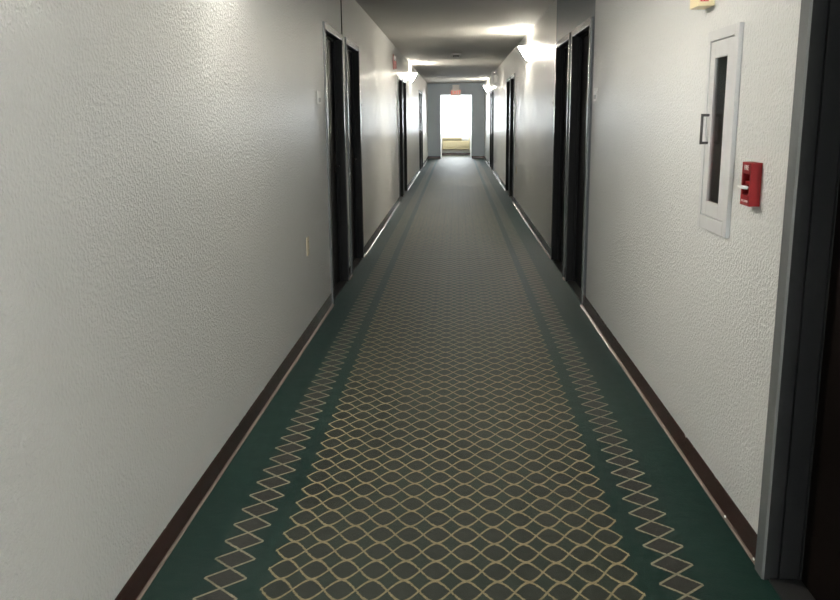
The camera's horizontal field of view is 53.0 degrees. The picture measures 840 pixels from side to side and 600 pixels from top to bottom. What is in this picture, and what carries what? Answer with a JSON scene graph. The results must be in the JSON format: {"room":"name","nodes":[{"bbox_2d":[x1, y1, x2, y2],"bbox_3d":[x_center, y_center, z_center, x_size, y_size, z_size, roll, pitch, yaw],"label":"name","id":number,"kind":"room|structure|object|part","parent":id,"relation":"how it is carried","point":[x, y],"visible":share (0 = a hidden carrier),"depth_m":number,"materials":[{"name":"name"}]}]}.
{"room":"hotel corridor","nodes":[
{"label":"hotel corridor","id":0,"kind":"room"},
{"bbox_2d":[0,0,427,599],"bbox_3d":[-0.545,-2.239,11.059,0.160,2.440,34.500,0,12,2],"label":"wall","id":1,"kind":"structure","parent":0,"point":[164,183],"depth_m":2.56,"materials":[{"name":"paint"}]},
{"bbox_2d":[114,294,334,599],"bbox_3d":[-0.907,1.284,0.398,0.024,0.090,12.153,0,12,2],"label":"baseboard","id":2,"kind":"structure","parent":1,"relation":"attached to","point":[243,429],"depth_m":3.20,"materials":[{"name":"plastic"}]},
{"bbox_2d":[306,236,308,255],"bbox_3d":[-0.706,-0.339,5.311,0.008,0.116,0.072,0,12,2],"label":"power outlet","id":3,"kind":"object","parent":1,"relation":"attached to","point":[307,238],"visible":1,"depth_m":5.28,"materials":[{"name":"beige plastic"}]},
{"bbox_2d":[317,91,320,103],"bbox_3d":[-0.688,-1.381,5.753,0.008,0.084,0.110,0,12,2],"label":"room sign","id":4,"kind":"object","parent":1,"relation":"attached to","point":[318,92],"visible":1,"depth_m":5.74,"materials":[{"name":"white plastic"}]},
{"bbox_2d":[322,21,348,303],"bbox_3d":[-0.708,-1.064,6.607,0.134,2.037,0.984,0,12,2],"label":"door","id":5,"kind":"structure","parent":1,"relation":"in","point":[332,39],"depth_m":6.93,"materials":[{"name":"wood"}]},
{"bbox_2d":[340,0,341,33],"bbox_3d":[-0.641,-2.367,6.856,0.007,0.403,0.016,0,12,2],"label":"cable raceway","id":6,"kind":"object","parent":1,"relation":"attached to","point":[340,0],"visible":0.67,"depth_m":6.86,"materials":[{"name":"black plastic"}]},
{"bbox_2d":[349,266,353,279],"bbox_3d":[-0.609,-0.240,7.395,0.024,0.090,0.212,0,12,2],"label":"baseboard","id":7,"kind":"structure","parent":1,"relation":"attached to","point":[350,273],"depth_m":7.40,"materials":[{"name":"plastic"}]},
{"bbox_2d":[344,37,363,274],"bbox_3d":[-0.658,-1.318,7.775,0.134,2.037,0.984,0,12,2],"label":"door","id":8,"kind":"structure","parent":1,"relation":"in","point":[352,64],"depth_m":8.11,"materials":[{"name":"wood"}]},
{"bbox_2d":[364,198,400,256],"bbox_3d":[-0.447,-1.064,11.181,0.024,0.090,5.577,0,12,2],"label":"baseboard","id":9,"kind":"structure","parent":1,"relation":"attached to","point":[373,238],"depth_m":10.27,"materials":[{"name":"plastic"}]},
{"bbox_2d":[393,54,396,69],"bbox_3d":[-0.374,-3.549,12.570,0.052,0.215,0.140,0,12,2],"label":"fire alarm strobe","id":10,"kind":"object","parent":1,"relation":"attached to","point":[394,57],"visible":1,"depth_m":12.52,"materials":[{"name":"red plastic"}]},
{"bbox_2d":[397,75,403,199],"bbox_3d":[-0.384,-2.712,14.180,0.134,2.037,0.984,0,12,2],"label":"door","id":11,"kind":"structure","parent":1,"relation":"in","point":[399,78],"depth_m":14.54,"materials":[{"name":"wood"}]},
{"bbox_2d":[402,78,407,194],"bbox_3d":[-0.334,-2.967,15.348,0.134,2.037,0.983,0,12,2],"label":"door","id":12,"kind":"structure","parent":1,"relation":"in","point":[403,80],"depth_m":15.71,"materials":[{"name":"wood"}]},
{"bbox_2d":[407,170,419,189],"bbox_3d":[-0.123,-2.716,18.769,0.024,0.090,5.608,0,12,2],"label":"baseboard","id":13,"kind":"structure","parent":1,"relation":"attached to","point":[409,185],"depth_m":18.07,"materials":[{"name":"plastic"}]},
{"bbox_2d":[410,73,416,82],"bbox_3d":[-0.132,-4.522,17.203,0.141,0.198,0.256,0,12,2],"label":"wall sconce","id":14,"kind":"object","parent":1,"relation":"attached to","point":[412,75],"visible":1,"depth_m":17.13,"materials":[{"name":"white glass"}]},
{"bbox_2d":[419,90,420,170],"bbox_3d":[-0.059,-4.367,21.783,0.134,2.037,0.983,0,12,2],"label":"door","id":15,"kind":"structure","parent":1,"relation":"in","point":[419,90],"depth_m":22.09,"materials":[{"name":"wood"}]},
{"bbox_2d":[421,92,422,168],"bbox_3d":[-0.010,-4.622,22.951,0.134,2.037,0.984,0,12,2],"label":"door","id":16,"kind":"structure","parent":1,"relation":"in","point":[421,92],"depth_m":23.29,"materials":[{"name":"wood"}]},
{"bbox_2d":[355,0,554,83],"bbox_3d":[0.460,-3.478,10.736,2.196,0.100,34.800,0,12,2],"label":"ceiling","id":17,"kind":"structure","parent":0,"point":[426,33],"depth_m":10.67,"materials":[{"name":"paint"}]},
{"bbox_2d":[451,85,460,95],"bbox_3d":[1.174,-6.851,27.549,0.332,0.350,0.100,0,12,2],"label":"exit sign","id":18,"kind":"object","parent":17,"relation":"hanging from","point":[455,92],"visible":1,"depth_m":27.53,"materials":[{"name":"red plastic"}]},
{"bbox_2d":[451,53,460,58],"bbox_3d":[0.626,-4.228,14.622,0.184,0.088,0.184,0,12,2],"label":"smoke detector","id":19,"kind":"object","parent":17,"relation":"attached to","point":[455,55],"visible":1,"depth_m":14.57,"materials":[{"name":"white plastic"}]},
{"bbox_2d":[427,83,484,157],"bbox_3d":[1.195,-5.920,27.925,1.876,2.440,0.140,0,12,2],"label":"wall","id":20,"kind":"structure","parent":0,"point":[434,90],"depth_m":27.80,"materials":[{"name":"paint"}]},
{"bbox_2d":[428,156,440,158],"bbox_3d":[0.476,-4.755,28.127,0.423,0.090,0.020,0,12,2],"label":"baseboard","id":21,"kind":"structure","parent":20,"relation":"attached to","point":[429,157],"depth_m":28.13,"materials":[{"name":"plastic"}]},
{"bbox_2d":[472,156,483,158],"bbox_3d":[1.928,-4.755,28.065,0.423,0.090,0.020,0,12,2],"label":"baseboard","id":22,"kind":"structure","parent":20,"relation":"attached to","point":[473,157],"depth_m":28.07,"materials":[{"name":"plastic"}]},
{"bbox_2d":[440,95,471,155],"bbox_3d":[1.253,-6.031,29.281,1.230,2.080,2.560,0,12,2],"label":"door frame","id":23,"kind":"structure","parent":0,"point":[440,95],"depth_m":29.84,"materials":[{"name":"white paint"}]},
{"bbox_2d":[442,133,469,152],"bbox_3d":[1.315,-5.695,30.745,1.230,0.800,0.160,0,12,2],"label":"wall","id":24,"kind":"structure","parent":23,"relation":"in","point":[444,135],"depth_m":30.62,"materials":[{"name":"white paint"}]},
{"bbox_2d":[442,96,469,132],"bbox_3d":[1.303,-6.698,30.465,1.030,1.280,0.140,0,12,2],"label":"window","id":25,"kind":"structure","parent":24,"relation":"attached to","point":[451,96],"depth_m":30.46,"materials":[{"name":"white glass"}]},
{"bbox_2d":[442,152,469,154],"bbox_3d":[1.315,-5.329,30.732,1.030,0.090,0.020,0,12,2],"label":"baseboard","id":26,"kind":"structure","parent":24,"relation":"attached to","point":[465,153],"depth_m":30.74,"materials":[{"name":"plastic"}]},
{"bbox_2d":[443,138,469,149],"bbox_3d":[1.308,-5.661,30.566,0.980,0.430,0.204,0,12,2],"label":"air conditioner","id":27,"kind":"object","parent":24,"relation":"attached to","point":[448,143],"visible":1,"depth_m":30.48,"materials":[{"name":"beige metal"}]},
{"bbox_2d":[441,94,471,96],"bbox_3d":[1.246,-7.113,29.128,1.230,0.100,2.720,0,12,2],"label":"ceiling","id":28,"kind":"structure","parent":0,"point":[468,94],"depth_m":29.06,"materials":[{"name":"paint"}]},
{"bbox_2d":[141,155,780,599],"bbox_3d":[0.549,-1.380,12.795,2.240,0.003,38.015,0,12,2],"label":"floor","id":29,"kind":"structure","parent":0,"point":[457,425],"depth_m":3.47,"materials":[{"name":"carpet"}]},
{"bbox_2d":[484,0,800,532],"bbox_3d":[1.490,-2.240,10.972,0.160,2.440,34.500,0,12,2],"label":"wall","id":30,"kind":"structure","parent":0,"point":[693,307],"depth_m":3.63,"materials":[{"name":"paint"}]},
{"bbox_2d":[490,90,491,167],"bbox_3d":[1.959,-4.562,22.589,0.134,2.037,0.984,0,12,2],"label":"door","id":31,"kind":"structure","parent":30,"relation":"in","point":[491,90],"depth_m":22.89,"materials":[{"name":"wood"}]},
{"bbox_2d":[491,89,493,170],"bbox_3d":[1.912,-4.325,21.500,0.134,2.037,0.983,0,12,2],"label":"door","id":32,"kind":"structure","parent":30,"relation":"in","point":[492,136],"depth_m":21.84,"materials":[{"name":"wood"}]},
{"bbox_2d":[492,70,496,82],"bbox_3d":[1.704,-5.115,19.269,0.118,0.273,0.280,0,12,2],"label":"emergency light","id":33,"kind":"object","parent":30,"relation":"attached to","point":[494,72],"visible":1,"depth_m":19.14,"materials":[{"name":"white plastic"}]},
{"bbox_2d":[493,169,504,189],"bbox_3d":[1.721,-2.684,18.542,0.024,0.090,5.506,0,12,2],"label":"baseboard","id":34,"kind":"structure","parent":30,"relation":"attached to","point":[501,182],"depth_m":18.16,"materials":[{"name":"plastic"}]},
{"bbox_2d":[505,77,510,194],"bbox_3d":[1.642,-2.946,15.164,0.134,2.037,0.984,0,12,2],"label":"door","id":35,"kind":"structure","parent":30,"relation":"in","point":[509,78],"depth_m":15.54,"materials":[{"name":"wood"}]},
{"bbox_2d":[509,73,514,201],"bbox_3d":[1.594,-2.704,14.056,0.134,2.037,0.983,0,12,2],"label":"door","id":36,"kind":"structure","parent":30,"relation":"in","point":[512,81],"depth_m":14.41,"materials":[{"name":"wood"}]},
{"bbox_2d":[519,46,529,62],"bbox_3d":[1.333,-3.154,10.841,0.141,0.198,0.256,0,12,2],"label":"wall sconce","id":37,"kind":"object","parent":30,"relation":"attached to","point":[525,50],"visible":1,"depth_m":10.77,"materials":[{"name":"white glass"}]},
{"bbox_2d":[512,196,550,258],"bbox_3d":[1.400,-1.047,11.023,0.024,0.090,5.659,0,12,2],"label":"baseboard","id":38,"kind":"structure","parent":30,"relation":"attached to","point":[536,233],"depth_m":10.06,"materials":[{"name":"plastic"}]},
{"bbox_2d":[551,32,570,276],"bbox_3d":[1.317,-1.293,7.572,0.134,2.037,0.983,0,12,2],"label":"door","id":39,"kind":"structure","parent":30,"relation":"in","point":[563,46],"depth_m":7.90,"materials":[{"name":"wood"}]},
{"bbox_2d":[565,17,592,304],"bbox_3d":[1.271,-1.058,6.493,0.134,2.037,0.983,0,12,2],"label":"door","id":40,"kind":"structure","parent":30,"relation":"in","point":[581,37],"depth_m":6.79,"materials":[{"name":"wood"}]},
{"bbox_2d":[593,88,596,100],"bbox_3d":[1.179,-1.382,5.673,0.008,0.084,0.110,0,12,2],"label":"room sign","id":41,"kind":"object","parent":30,"relation":"attached to","point":[595,89],"visible":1,"depth_m":5.65,"materials":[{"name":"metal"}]},
{"bbox_2d":[580,294,756,564],"bbox_3d":[1.118,0.392,4.413,0.024,0.090,3.705,0,12,2],"label":"baseboard","id":42,"kind":"structure","parent":30,"relation":"attached to","point":[743,531],"depth_m":3.47,"materials":[{"name":"plastic"}]},
{"bbox_2d":[690,0,714,9],"bbox_3d":[1.037,-1.156,3.106,0.073,0.150,0.118,0,12,2],"label":"alarm box","id":43,"kind":"object","parent":30,"relation":"attached to","point":[694,4],"visible":1,"depth_m":3.09,"materials":[{"name":"beige plastic"}]},
{"bbox_2d":[697,22,743,237],"bbox_3d":[1.112,-0.596,2.991,0.173,0.712,0.346,0,12,2],"label":"fire extinguisher cabinet","id":44,"kind":"object","parent":30,"relation":"attached to","point":[718,124],"visible":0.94,"depth_m":3.03,"materials":[{"name":"grey metal"}]},
{"bbox_3d":[1.046,-0.628,3.099,0.031,0.110,0.010,0,12,2],"label":"handle","id":45,"kind":"part","parent":44,"relation":"part of","materials":[{"name":"metal"}]},
{"bbox_3d":[1.063,-0.603,2.995,0.015,0.619,0.267,0,12,2],"label":"door","id":46,"kind":"part","parent":44,"relation":"part of","materials":[{"name":"white metal"}]},
{"bbox_2d":[737,162,762,206],"bbox_3d":[1.029,-0.363,2.639,0.049,0.134,0.084,0,12,2],"label":"fire alarm pull station","id":47,"kind":"object","parent":30,"relation":"attached to","point":[750,185],"visible":1,"depth_m":2.61,"materials":[{"name":"red plastic"}]},
{"bbox_2d":[755,0,839,599],"bbox_3d":[1.083,-0.056,1.886,0.158,2.037,1.039,0,12,2],"label":"door","id":48,"kind":"structure","parent":30,"relation":"in","point":[798,545],"depth_m":2.35,"materials":[{"name":"wood"}]}
]}

